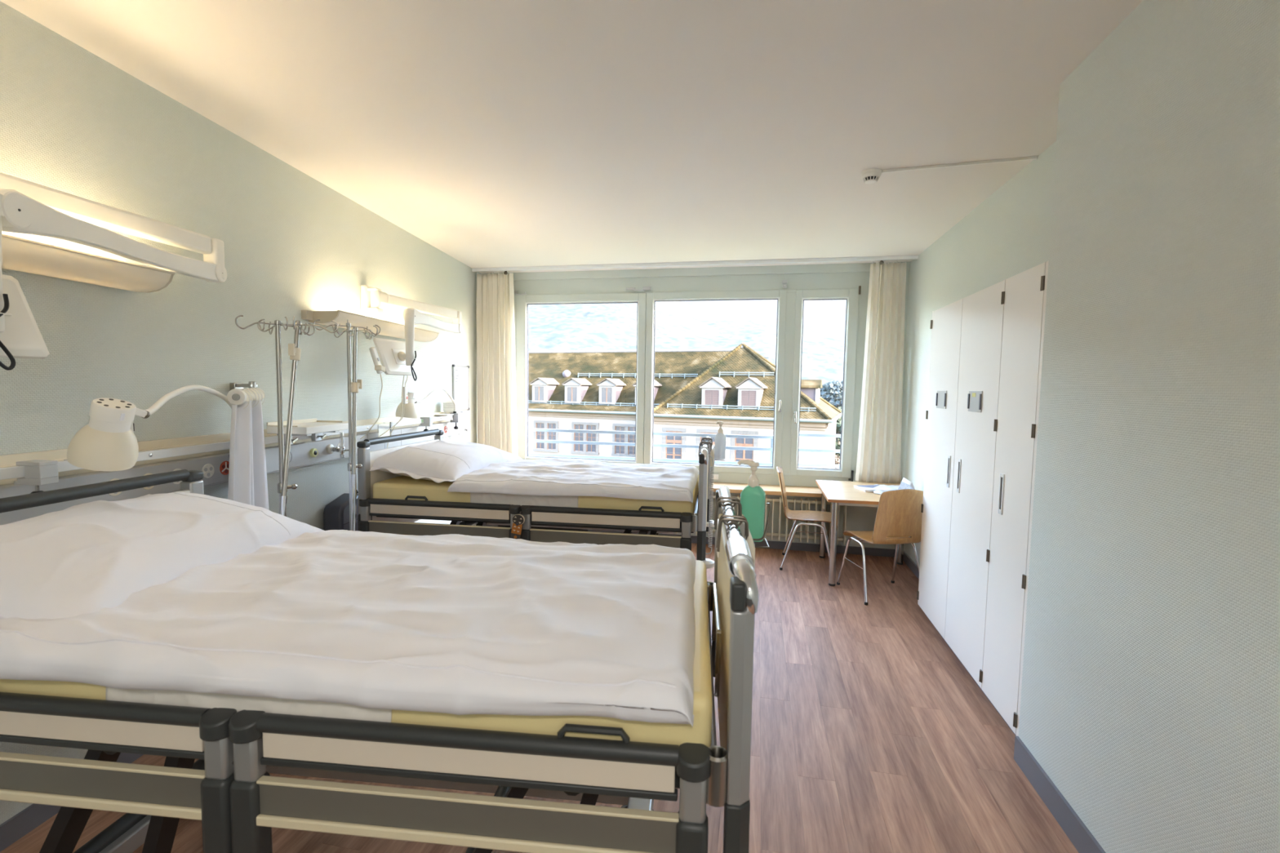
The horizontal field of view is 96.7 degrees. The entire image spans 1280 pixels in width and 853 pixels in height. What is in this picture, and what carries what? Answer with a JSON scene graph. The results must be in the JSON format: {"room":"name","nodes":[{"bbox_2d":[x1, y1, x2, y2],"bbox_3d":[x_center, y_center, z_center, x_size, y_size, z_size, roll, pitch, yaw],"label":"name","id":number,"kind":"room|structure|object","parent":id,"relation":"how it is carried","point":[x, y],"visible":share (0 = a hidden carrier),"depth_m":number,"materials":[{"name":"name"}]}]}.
{"room":"hospital room","nodes":[
{"label":"hospital room","id":0,"kind":"room"},
{"bbox_2d":[0,0,481,824],"bbox_3d":[-2.275,0.036,1.885,0.250,3.200,9.800,1,4,4],"label":"wall","id":1,"kind":"structure","parent":0,"point":[73,122],"depth_m":2.64,"materials":[{"name":"white paint"}]},
{"bbox_2d":[0,752,143,852],"bbox_3d":[-2.157,1.386,2.068,0.013,0.085,7.600,1,4,4],"label":"baseboard","id":2,"kind":"structure","parent":1,"relation":"attached to","point":[16,827],"depth_m":2.00,"materials":[{"name":"grey"}]},
{"bbox_2d":[1,233,174,293],"bbox_3d":[-2.056,-0.541,1.613,0.203,0.081,1.490,1,4,4],"label":"uplight","id":3,"kind":"object","parent":1,"relation":"attached to","point":[19,254],"visible":1,"depth_m":1.99,"materials":[{"name":"white plastic"}]},
{"bbox_2d":[0,172,226,370],"bbox_3d":[-1.917,-0.523,2.002,0.422,0.670,1.332,1,4,4],"label":"screen","id":4,"kind":"object","parent":1,"relation":"attached to","point":[28,207],"visible":1,"depth_m":1.90,"materials":[{"name":"white plastic"}]},
{"bbox_2d":[0,411,465,524],"bbox_3d":[-1.992,0.141,3.014,0.149,0.236,5.275,1,4,4],"label":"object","id":5,"kind":"object","parent":1,"relation":"attached to","point":[207,454],"visible":0.45,"depth_m":2.54,"materials":[{"name":"grey metal"}]},
{"bbox_2d":[13,459,58,493],"bbox_3d":[-2.004,0.175,1.889,0.096,0.121,0.060,1,4,4],"label":"clamp","id":6,"kind":"object","parent":5,"relation":"attached to","point":[37,473],"visible":0.81,"depth_m":1.86,"materials":[{"name":"grey plastic"}]},
{"bbox_2d":[108,478,121,496],"bbox_3d":[-2.047,0.237,2.219,0.003,0.068,0.068,1,4,4],"label":"socket","id":7,"kind":"object","parent":5,"relation":"attached to","point":[117,494],"depth_m":2.22,"materials":[{"name":"grey"}]},
{"bbox_2d":[142,473,154,489],"bbox_3d":[-2.037,0.228,2.357,0.003,0.068,0.068,1,4,4],"label":"socket","id":8,"kind":"object","parent":5,"relation":"attached to","point":[152,487],"depth_m":2.36,"materials":[{"name":"grey plastic"}]},
{"bbox_2d":[66,384,232,471],"bbox_3d":[-1.784,0.040,2.213,0.171,0.403,1.210,-1,4,-19],"label":"reading lamp","id":9,"kind":"object","parent":5,"relation":"attached to","point":[108,442],"visible":0.74,"depth_m":1.67,"materials":[{"name":"white metal"}]},
{"bbox_2d":[173,468,182,484],"bbox_3d":[-2.026,0.218,2.493,0.003,0.068,0.068,1,4,4],"label":"socket","id":10,"kind":"object","parent":5,"relation":"attached to","point":[174,469],"depth_m":2.49,"materials":[{"name":"grey plastic"}]},
{"bbox_2d":[201,463,214,478],"bbox_3d":[-2.014,0.207,2.654,0.003,0.068,0.068,1,4,4],"label":"socket","id":11,"kind":"object","parent":5,"relation":"attached to","point":[208,469],"depth_m":2.65,"materials":[{"name":"grey plastic"}]},
{"bbox_2d":[219,461,229,475],"bbox_3d":[-2.006,0.201,2.755,0.003,0.068,0.068,1,4,4],"label":"socket","id":12,"kind":"object","parent":5,"relation":"attached to","point":[224,465],"depth_m":2.74,"materials":[{"name":"red plastic"}]},
{"bbox_2d":[226,381,269,510],"bbox_3d":[-1.877,0.278,2.723,0.161,0.986,0.606,-1,5,-31],"label":"hanging cloth","id":13,"kind":"object","parent":5,"relation":"hanging from","point":[247,473],"visible":0.56,"depth_m":2.62,"materials":[{"name":"white fabric"}]},
{"bbox_2d":[266,418,348,445],"bbox_3d":[-1.858,0.029,3.220,0.222,0.124,0.410,1,4,4],"label":"tray","id":14,"kind":"object","parent":5,"relation":"attached to","point":[313,428],"visible":0.86,"depth_m":3.16,"materials":[{"name":"white plastic"}]},
{"bbox_2d":[309,448,318,457],"bbox_3d":[-1.948,0.157,3.401,0.020,0.052,0.052,1,4,4],"label":"outlet","id":15,"kind":"object","parent":5,"relation":"attached to","point":[313,452],"depth_m":3.39,"materials":[{"name":"plastic"}]},
{"bbox_2d":[326,432,348,457],"bbox_3d":[-1.873,0.111,3.551,0.144,0.163,0.077,1,4,4],"label":"flowmeter","id":16,"kind":"object","parent":5,"relation":"attached to","point":[331,449],"visible":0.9,"depth_m":3.53,"materials":[{"name":"white plastic"}]},
{"bbox_2d":[377,422,391,437],"bbox_3d":[-1.840,0.030,4.096,0.006,0.115,0.177,1,4,4],"label":"card holder","id":17,"kind":"object","parent":5,"relation":"attached to","point":[384,428],"visible":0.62,"depth_m":4.09,"materials":[{"name":"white plastic"}]},
{"bbox_2d":[418,417,432,431],"bbox_3d":[-1.786,-0.019,4.744,0.096,0.121,0.060,1,4,4],"label":"clamp","id":18,"kind":"object","parent":5,"relation":"attached to","point":[428,421],"visible":0.91,"depth_m":4.71,"materials":[{"name":"grey"}]},
{"bbox_2d":[395,386,460,429],"bbox_3d":[-1.721,-0.133,4.770,0.158,0.397,1.188,1,4,2],"label":"reading lamp","id":19,"kind":"object","parent":5,"relation":"attached to","point":[411,408],"visible":0.9,"depth_m":4.24,"materials":[{"name":"white metal"}]},
{"bbox_2d":[442,400,457,413],"bbox_3d":[-1.792,-0.188,5.371,0.137,0.129,0.137,1,4,4],"label":"bowl","id":20,"kind":"object","parent":5,"relation":"on","point":[448,406],"visible":0.89,"depth_m":5.32,"materials":[{"name":"white ceramic"}]},
{"bbox_2d":[453,417,471,441],"bbox_3d":[-1.753,0.187,5.621,0.086,0.602,0.290,1,4,4],"label":"bundle","id":21,"kind":"object","parent":5,"relation":"hanging from","point":[467,429],"visible":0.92,"depth_m":5.67,"materials":[{"name":"white plastic"}]},
{"bbox_2d":[301,310,439,342],"bbox_3d":[-1.864,-0.711,4.128,0.203,0.081,1.490,1,4,4],"label":"uplight","id":22,"kind":"object","parent":1,"relation":"attached to","point":[388,328],"visible":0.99,"depth_m":3.77,"materials":[{"name":"white plastic"}]},
{"bbox_2d":[360,284,462,381],"bbox_3d":[-1.732,-0.687,4.420,0.422,0.670,1.323,1,4,4],"label":"screen","id":23,"kind":"object","parent":1,"relation":"attached to","point":[397,357],"visible":0.99,"depth_m":4.02,"materials":[{"name":"white plastic"}]},
{"bbox_2d":[360,346,385,439],"bbox_3d":[-1.800,-0.216,3.782,0.218,0.621,0.102,2,4,11],"label":"telephone handset","id":24,"kind":"object","parent":23,"relation":"attached to","point":[380,369],"visible":1,"depth_m":3.73,"materials":[{"name":"white plastic"}]},
{"bbox_2d":[377,375,408,448],"bbox_3d":[-1.773,-0.082,4.064,0.186,0.652,0.182,1,4,4],"label":"button","id":25,"kind":"object","parent":23,"relation":"hanging from","point":[404,390],"visible":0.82,"depth_m":4.10,"materials":[{"name":"white plastic"}]},
{"bbox_2d":[452,364,469,410],"bbox_3d":[-1.833,-0.395,5.833,0.022,0.466,0.404,1,4,4],"label":"whiteboard","id":26,"kind":"object","parent":1,"relation":"attached to","point":[460,374],"visible":0.81,"depth_m":5.83,"materials":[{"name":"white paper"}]},
{"bbox_2d":[471,255,918,271],"bbox_3d":[0.295,-1.619,5.683,4.610,0.033,0.035,2,4,12],"label":"trim","id":27,"kind":"structure","parent":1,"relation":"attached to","point":[895,257],"depth_m":5.60,"materials":[{"name":"white metal"}]},
{"bbox_2d":[476,271,518,456],"bbox_3d":[-1.568,-0.629,6.197,0.492,2.115,0.124,2,4,12],"label":"curtain","id":28,"kind":"object","parent":27,"relation":"hanging from","point":[496,400],"visible":0.8,"depth_m":6.20,"materials":[{"name":"white fabric"}]},
{"bbox_2d":[855,260,906,483],"bbox_3d":[2.309,-0.515,5.406,0.411,2.115,0.127,2,4,12],"label":"curtain","id":29,"kind":"object","parent":27,"relation":"hanging from","point":[879,442],"visible":1,"depth_m":5.42,"materials":[{"name":"white fabric"}]},
{"bbox_2d":[482,262,910,549],"bbox_3d":[0.375,-0.210,6.048,5.500,3.200,0.700,2,4,12],"label":"wall window","id":30,"kind":"structure","parent":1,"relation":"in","point":[861,518],"depth_m":5.84,"materials":[{"name":"white paint"}]},
{"bbox_2d":[513,286,650,463],"bbox_3d":[-0.665,-0.532,6.246,1.565,1.938,0.092,2,4,12],"label":"window","id":31,"kind":"structure","parent":30,"relation":"attached to","point":[523,300],"depth_m":6.24,"materials":[{"name":"white paint"}]},
{"bbox_2d":[485,524,895,557],"bbox_3d":[0.351,1.163,5.931,4.440,0.075,0.015,2,4,12],"label":"baseboard","id":32,"kind":"structure","parent":30,"relation":"attached to","point":[772,544],"depth_m":5.66,"materials":[{"name":"grey"}]},
{"bbox_2d":[644,280,786,479],"bbox_3d":[0.769,-0.470,5.943,1.460,2.055,0.112,2,4,12],"label":"window","id":33,"kind":"structure","parent":30,"relation":"attached to","point":[780,295],"depth_m":5.91,"materials":[{"name":"white paint"}]},
{"bbox_2d":[675,493,847,545],"bbox_3d":[0.478,0.880,5.811,3.100,0.410,0.159,2,4,12],"label":"radiator","id":34,"kind":"object","parent":30,"relation":"attached to","point":[807,501],"visible":0.19,"depth_m":5.54,"materials":[{"name":"beige metal"}]},
{"bbox_2d":[790,285,861,481],"bbox_3d":[1.857,-0.421,5.722,0.617,1.940,0.112,2,4,12],"label":"window","id":35,"kind":"structure","parent":30,"relation":"attached to","point":[851,295],"depth_m":5.72,"materials":[{"name":"white paint"}]},
{"bbox_2d":[0,542,1078,852],"bbox_3d":[-0.475,1.549,2.144,5.500,0.200,8.400,2,4,12],"label":"floor","id":36,"kind":"structure","parent":0,"point":[869,734],"depth_m":2.55,"materials":[{"name":"brown wood"}]},
{"bbox_2d":[235,315,315,516],"bbox_3d":[-1.613,0.463,2.567,0.398,1.873,0.429,1,4,4],"label":"pole","id":37,"kind":"object","parent":36,"relation":"on","point":[277,323],"visible":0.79,"depth_m":2.51,"materials":[{"name":"silver metal"}]},
{"bbox_2d":[257,315,338,515],"bbox_3d":[-1.606,0.462,2.555,0.303,1.884,0.380,3,5,31],"label":"rod","id":38,"kind":"object","parent":36,"relation":"on","point":[294,352],"visible":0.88,"depth_m":2.52,"materials":[{"name":"silver metal"}]},
{"bbox_2d":[323,493,359,530],"bbox_3d":[-1.942,0.884,3.731,0.132,0.864,0.230,1,4,4],"label":"waste bin","id":39,"kind":"object","parent":36,"relation":"on","point":[336,513],"visible":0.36,"depth_m":3.61,"materials":[{"name":"grey plastic"}]},
{"bbox_2d":[313,319,380,525],"bbox_3d":[-1.624,0.386,3.233,0.402,1.936,0.425,1,4,4],"label":"pole","id":40,"kind":"object","parent":36,"relation":"on","point":[348,326],"visible":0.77,"depth_m":3.18,"materials":[{"name":"silver metal"}]},
{"bbox_2d":[333,323,377,530],"bbox_3d":[-1.575,0.405,3.183,0.199,1.909,0.303,-1,5,-30],"label":"rod","id":41,"kind":"object","parent":36,"relation":"on","point":[357,384],"visible":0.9,"depth_m":3.11,"materials":[{"name":"silver metal"}]},
{"bbox_2d":[0,469,759,852],"bbox_3d":[-0.788,0.839,1.703,2.216,1.268,1.059,1,4,6],"label":"hospital bed","id":42,"kind":"object","parent":36,"relation":"on","point":[230,788],"visible":0.59,"depth_m":1.18,"materials":[{"name":"white"}]},
{"bbox_2d":[0,492,323,618],"bbox_3d":[-1.550,0.357,1.759,0.638,0.243,0.948,1,4,4],"label":"pillow","id":43,"kind":"object","parent":42,"relation":"on","point":[87,557],"visible":0.8,"depth_m":1.55,"materials":[{"name":"white fabric"}]},
{"bbox_2d":[105,686,391,722],"bbox_3d":[-0.800,0.547,1.684,0.664,0.138,0.958,1,4,6],"label":"sheet","id":44,"kind":"object","parent":42,"relation":"on","point":[179,698],"visible":0.04,"depth_m":1.22,"materials":[{"name":"white fabric"}]},
{"bbox_2d":[0,529,695,727],"bbox_3d":[-0.676,0.468,1.644,1.691,0.134,1.078,1,4,6],"label":"duvet","id":45,"kind":"object","parent":42,"relation":"on","point":[452,624],"visible":0.99,"depth_m":1.26,"materials":[{"name":"white fabric"}]},
{"bbox_2d":[706,581,713,611],"bbox_3d":[0.248,0.616,2.067,0.048,0.095,0.048,1,4,6],"label":"socket","id":46,"kind":"object","parent":42,"relation":"attached to","point":[709,584],"depth_m":2.04,"materials":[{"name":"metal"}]},
{"bbox_2d":[706,746,728,807],"bbox_3d":[0.149,0.680,1.110,0.048,0.095,0.048,1,4,6],"label":"socket","id":47,"kind":"object","parent":42,"relation":"attached to","point":[717,757],"depth_m":1.09,"materials":[{"name":"silver metal"}]},
{"bbox_2d":[713,497,770,565],"bbox_3d":[0.295,0.293,1.601,0.167,0.145,0.353,1,4,6],"label":"wire holder","id":48,"kind":"object","parent":42,"relation":"attached to","point":[740,518],"visible":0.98,"depth_m":1.51,"materials":[{"name":"silver metal"}]},
{"bbox_2d":[738,514,755,565],"bbox_3d":[0.291,0.318,1.562,0.024,0.100,0.270,1,4,6],"label":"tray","id":49,"kind":"object","parent":48,"relation":"on","point":[746,535],"depth_m":1.43,"materials":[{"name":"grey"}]},
{"bbox_2d":[737,459,765,542],"bbox_3d":[0.338,0.224,1.738,0.087,0.245,0.053,2,4,18],"label":"pump bottle","id":50,"kind":"object","parent":48,"relation":"hanging from","point":[753,497],"visible":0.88,"depth_m":1.72,"materials":[{"name":"green plastic"}]},
{"bbox_2d":[355,429,714,568],"bbox_3d":[-0.608,0.695,3.829,2.216,1.268,1.059,1,4,8],"label":"hospital bed","id":51,"kind":"object","parent":36,"relation":"on","point":[390,503],"visible":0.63,"depth_m":3.36,"materials":[{"name":"white metal"}]},
{"bbox_2d":[369,440,521,483],"bbox_3d":[-1.305,0.221,3.905,0.654,0.230,1.013,2,4,14],"label":"pillow","id":52,"kind":"object","parent":51,"relation":"on","point":[438,461],"visible":0.93,"depth_m":3.59,"materials":[{"name":"white fabric"}]},
{"bbox_2d":[510,511,524,538],"bbox_3d":[-0.709,0.582,3.306,0.084,0.179,0.048,1,4,5],"label":"remote","id":53,"kind":"object","parent":51,"relation":"hanging from","point":[518,520],"visible":0.98,"depth_m":3.29,"materials":[{"name":"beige plastic"}]},
{"bbox_2d":[470,492,578,507],"bbox_3d":[-0.619,0.403,3.812,0.664,0.138,0.958,1,4,8],"label":"sheet","id":54,"kind":"object","parent":51,"relation":"on","point":[485,498],"visible":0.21,"depth_m":3.34,"materials":[{"name":"white fabric"}]},
{"bbox_2d":[447,457,698,502],"bbox_3d":[-0.349,0.317,3.757,1.442,0.111,1.074,1,4,8],"label":"duvet","id":55,"kind":"object","parent":51,"relation":"on","point":[553,476],"visible":1,"depth_m":3.37,"materials":[{"name":"white fabric"}]},
{"bbox_2d":[474,522,674,533],"bbox_3d":[-0.429,0.616,3.626,1.300,0.060,0.060,1,4,8],"label":"bed rail","id":56,"kind":"object","parent":51,"relation":"on","point":[502,525],"depth_m":3.61,"materials":[{"name":"white metal"}]},
{"bbox_2d":[690,513,697,531],"bbox_3d":[0.306,0.539,3.200,0.048,0.095,0.048,1,4,8],"label":"socket","id":57,"kind":"object","parent":51,"relation":"attached to","point":[694,517],"depth_m":3.18,"materials":[{"name":"silver metal"}]},
{"bbox_2d":[705,453,714,554],"bbox_3d":[0.384,0.439,3.227,0.069,0.584,0.024,4,5,42],"label":"coiled cable","id":58,"kind":"object","parent":51,"relation":"hanging from","point":[711,489],"visible":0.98,"depth_m":3.21,"materials":[{"name":"grey plastic"}]},
{"bbox_2d":[698,437,724,466],"bbox_3d":[0.462,0.157,3.616,0.167,0.145,0.373,1,4,8],"label":"wire holder","id":59,"kind":"object","parent":51,"relation":"attached to","point":[712,447],"visible":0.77,"depth_m":3.45,"materials":[{"name":"silver metal"}]},
{"bbox_2d":[710,444,715,466],"bbox_3d":[0.458,0.181,3.586,0.043,0.100,0.310,2,4,12],"label":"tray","id":60,"kind":"object","parent":59,"relation":"on","point":[712,448],"depth_m":3.44,"materials":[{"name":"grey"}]},
{"bbox_2d":[714,421,725,459],"bbox_3d":[0.508,0.087,3.622,0.053,0.245,0.088,4,5,38],"label":"pump bottle","id":61,"kind":"object","parent":59,"relation":"in","point":[720,437],"visible":0.96,"depth_m":3.61,"materials":[{"name":"white"}]},
{"bbox_2d":[776,466,838,569],"bbox_3d":[1.516,0.824,5.203,0.549,0.887,0.507,2,4,17],"label":"chair","id":62,"kind":"object","parent":36,"relation":"on","point":[797,515],"visible":0.86,"depth_m":5.16,"materials":[{"name":"brown wood"}]},
{"bbox_2d":[815,480,903,586],"bbox_3d":[2.019,0.926,5.043,0.815,0.720,1.006,2,4,12],"label":"table","id":63,"kind":"object","parent":36,"relation":"on","point":[837,492],"visible":0.58,"depth_m":4.79,"materials":[{"name":"brown wood"}]},
{"bbox_2d":[873,484,899,494],"bbox_3d":[2.237,0.559,5.039,0.395,0.019,0.640,2,4,12],"label":"newspaper","id":64,"kind":"object","parent":63,"relation":"on","point":[877,491],"visible":0.23,"depth_m":5.06,"materials":[{"name":"white paper"}]},
{"bbox_2d":[853,484,897,492],"bbox_3d":[2.100,0.552,5.094,0.319,0.020,0.282,1,4,-3],"label":"brochure","id":65,"kind":"object","parent":64,"relation":"on","point":[866,488],"visible":1,"depth_m":5.06,"materials":[{"name":"white paper"}]},
{"bbox_2d":[857,484,879,487],"bbox_3d":[2.072,0.538,5.153,0.235,0.001,0.190,2,4,12],"label":"photo","id":66,"kind":"object","parent":65,"relation":"on","point":[865,486],"depth_m":5.14},
{"bbox_2d":[897,477,915,489],"bbox_3d":[2.295,0.509,4.880,0.092,0.111,0.200,1,4,6],"label":"tent card","id":67,"kind":"object","parent":64,"relation":"on","point":[905,484],"visible":0.67,"depth_m":4.88,"materials":[{"name":"white paper"}]},
{"bbox_2d":[897,481,910,489],"bbox_3d":[2.266,0.523,4.884,0.033,0.076,0.200,1,4,6],"label":"photo","id":68,"kind":"object","parent":67,"relation":"attached to","point":[904,485],"depth_m":4.89},
{"bbox_2d":[836,488,923,605],"bbox_3d":[1.914,0.881,4.455,0.507,0.887,0.549,0,4,-7],"label":"chair","id":69,"kind":"object","parent":36,"relation":"on","point":[899,515],"visible":0.98,"depth_m":4.24,"materials":[{"name":"brown wood"}]},
{"bbox_2d":[916,261,1048,736],"bbox_3d":[1.964,0.327,3.218,0.240,2.166,1.680,2,4,12],"label":"wardrobe","id":70,"kind":"object","parent":36,"relation":"on","point":[982,414],"visible":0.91,"depth_m":2.97,"materials":[{"name":"white"}]},
{"bbox_2d":[0,0,1143,273],"bbox_3d":[-0.427,-1.464,1.946,5.500,0.150,8.420,2,4,12],"label":"ceiling","id":71,"kind":"structure","parent":0,"point":[491,133],"depth_m":2.51,"materials":[{"name":"white paint"}]},
{"bbox_2d":[860,168,881,184],"bbox_3d":[1.318,-1.421,3.246,0.109,0.062,0.109,2,4,12],"label":"smoke detector","id":72,"kind":"object","parent":71,"relation":"attached to","point":[869,176],"visible":1,"depth_m":3.21,"materials":[{"name":"white plastic"}]},
{"bbox_2d":[881,155,1038,173],"bbox_3d":[1.731,-1.429,3.107,0.758,0.014,0.018,2,4,17],"label":"duct","id":73,"kind":"object","parent":71,"relation":"attached to","point":[1033,157],"visible":1,"depth_m":3.09,"materials":[{"name":"white plastic"}]},
{"bbox_2d":[900,141,1056,565],"bbox_3d":[2.505,-0.035,3.980,0.490,3.200,3.445,2,4,12],"label":"wall","id":74,"kind":"structure","parent":0,"point":[1007,234],"depth_m":3.99,"materials":[{"name":"white paint"}]},
{"bbox_2d":[902,551,919,579],"bbox_3d":[2.375,1.268,4.791,0.014,0.085,1.440,2,4,12],"label":"baseboard","id":75,"kind":"structure","parent":74,"relation":"attached to","point":[907,560],"depth_m":5.10,"materials":[{"name":"grey"}]},
{"bbox_2d":[1018,0,1279,852],"bbox_3d":[1.533,0.231,-0.109,0.740,3.200,4.975,2,4,12],"label":"wall","id":76,"kind":"structure","parent":0,"point":[1150,699],"depth_m":1.65,"materials":[{"name":"white paint"}]},
{"bbox_2d":[1013,735,1106,852],"bbox_3d":[1.144,1.565,0.059,0.013,0.105,4.975,2,4,12],"label":"baseboard","id":77,"kind":"structure","parent":76,"relation":"attached to","point":[1077,833],"depth_m":2.15,"materials":[{"name":"grey"}]},
{"label":"outside","id":78,"kind":"structure","parent":0,"visible":0},
{"bbox_3d":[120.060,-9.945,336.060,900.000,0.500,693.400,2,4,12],"label":"ground","id":79,"kind":"structure","parent":78,"visible":0},
{"bbox_2d":[528,342,841,468],"bbox_3d":[-5.982,1.255,40.925,38.340,13.890,12.260,2,4,22],"label":"building","id":80,"kind":"structure","parent":79,"relation":"on","point":[695,390],"depth_m":35.49,"materials":[{"name":"grey"}]},
{"bbox_2d":[562,369,570,377],"bbox_3d":[-5.120,-3.655,39.516,0.600,0.553,0.472,2,4,22],"label":"satellite dish","id":81,"kind":"object","parent":80,"relation":"attached to","point":[566,373],"depth_m":39.36,"materials":[{"name":"grey metal"}]},
{"bbox_2d":[704,390,711,404],"bbox_3d":[3.738,-1.540,31.113,0.386,0.902,0.018,2,4,22],"label":"shutter","id":82,"kind":"object","parent":80,"relation":"hanging from","point":[708,393],"depth_m":31.11,"materials":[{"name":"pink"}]},
{"bbox_2d":[711,390,719,404],"bbox_3d":[4.110,-1.524,30.962,0.386,0.902,0.018,2,4,22],"label":"shutter","id":83,"kind":"object","parent":80,"relation":"hanging from","point":[715,393],"depth_m":30.95,"materials":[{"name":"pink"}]},
{"bbox_2d":[741,391,748,405],"bbox_3d":[5.599,-1.460,30.359,0.386,0.902,0.018,2,4,22],"label":"shutter","id":84,"kind":"object","parent":80,"relation":"hanging from","point":[744,394],"depth_m":30.35,"materials":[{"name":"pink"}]},
{"bbox_2d":[748,391,755,408],"bbox_3d":[5.972,-1.444,30.209,0.386,0.902,0.018,2,4,22],"label":"shutter","id":85,"kind":"object","parent":80,"relation":"hanging from","point":[752,394],"depth_m":30.20,"materials":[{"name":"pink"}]},
{"bbox_2d":[528,301,844,396],"bbox_3d":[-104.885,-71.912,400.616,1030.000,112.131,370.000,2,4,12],"label":"hill","id":86,"kind":"structure","parent":79,"relation":"on","point":[679,325],"depth_m":340.45,"materials":[{"name":"white"}]},
{"bbox_2d":[819,380,843,443],"bbox_3d":[34.742,-1.678,100.061,11.028,12.891,11.289,5,5,44],"label":"tree","id":87,"kind":"object","parent":79,"relation":"on","point":[832,391],"visible":0.14,"depth_m":98.14,"materials":[{"name":"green plant"}]},
{"bbox_2d":[834,455,839,468],"bbox_3d":[14.659,5.246,44.375,4.125,6.111,4.085,-2,5,-38],"label":"tree","id":88,"kind":"object","parent":79,"relation":"on","point":[837,461],"visible":0.02,"depth_m":43.53,"materials":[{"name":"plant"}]},
{"bbox_2d":[835,406,841,459],"bbox_3d":[17.294,3.122,49.823,7.204,9.682,7.231,2,4,20],"label":"tree","id":89,"kind":"object","parent":79,"relation":"on","point":[838,422],"visible":0.11,"depth_m":48.19,"materials":[{"name":"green plant"}]},
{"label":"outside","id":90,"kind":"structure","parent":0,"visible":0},
{"bbox_2d":[684,299,846,339],"bbox_3d":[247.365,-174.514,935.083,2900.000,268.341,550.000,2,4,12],"label":"sky","id":91,"kind":"structure","parent":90,"point":[821,318],"depth_m":993.35,"materials":[{"name":"white"}]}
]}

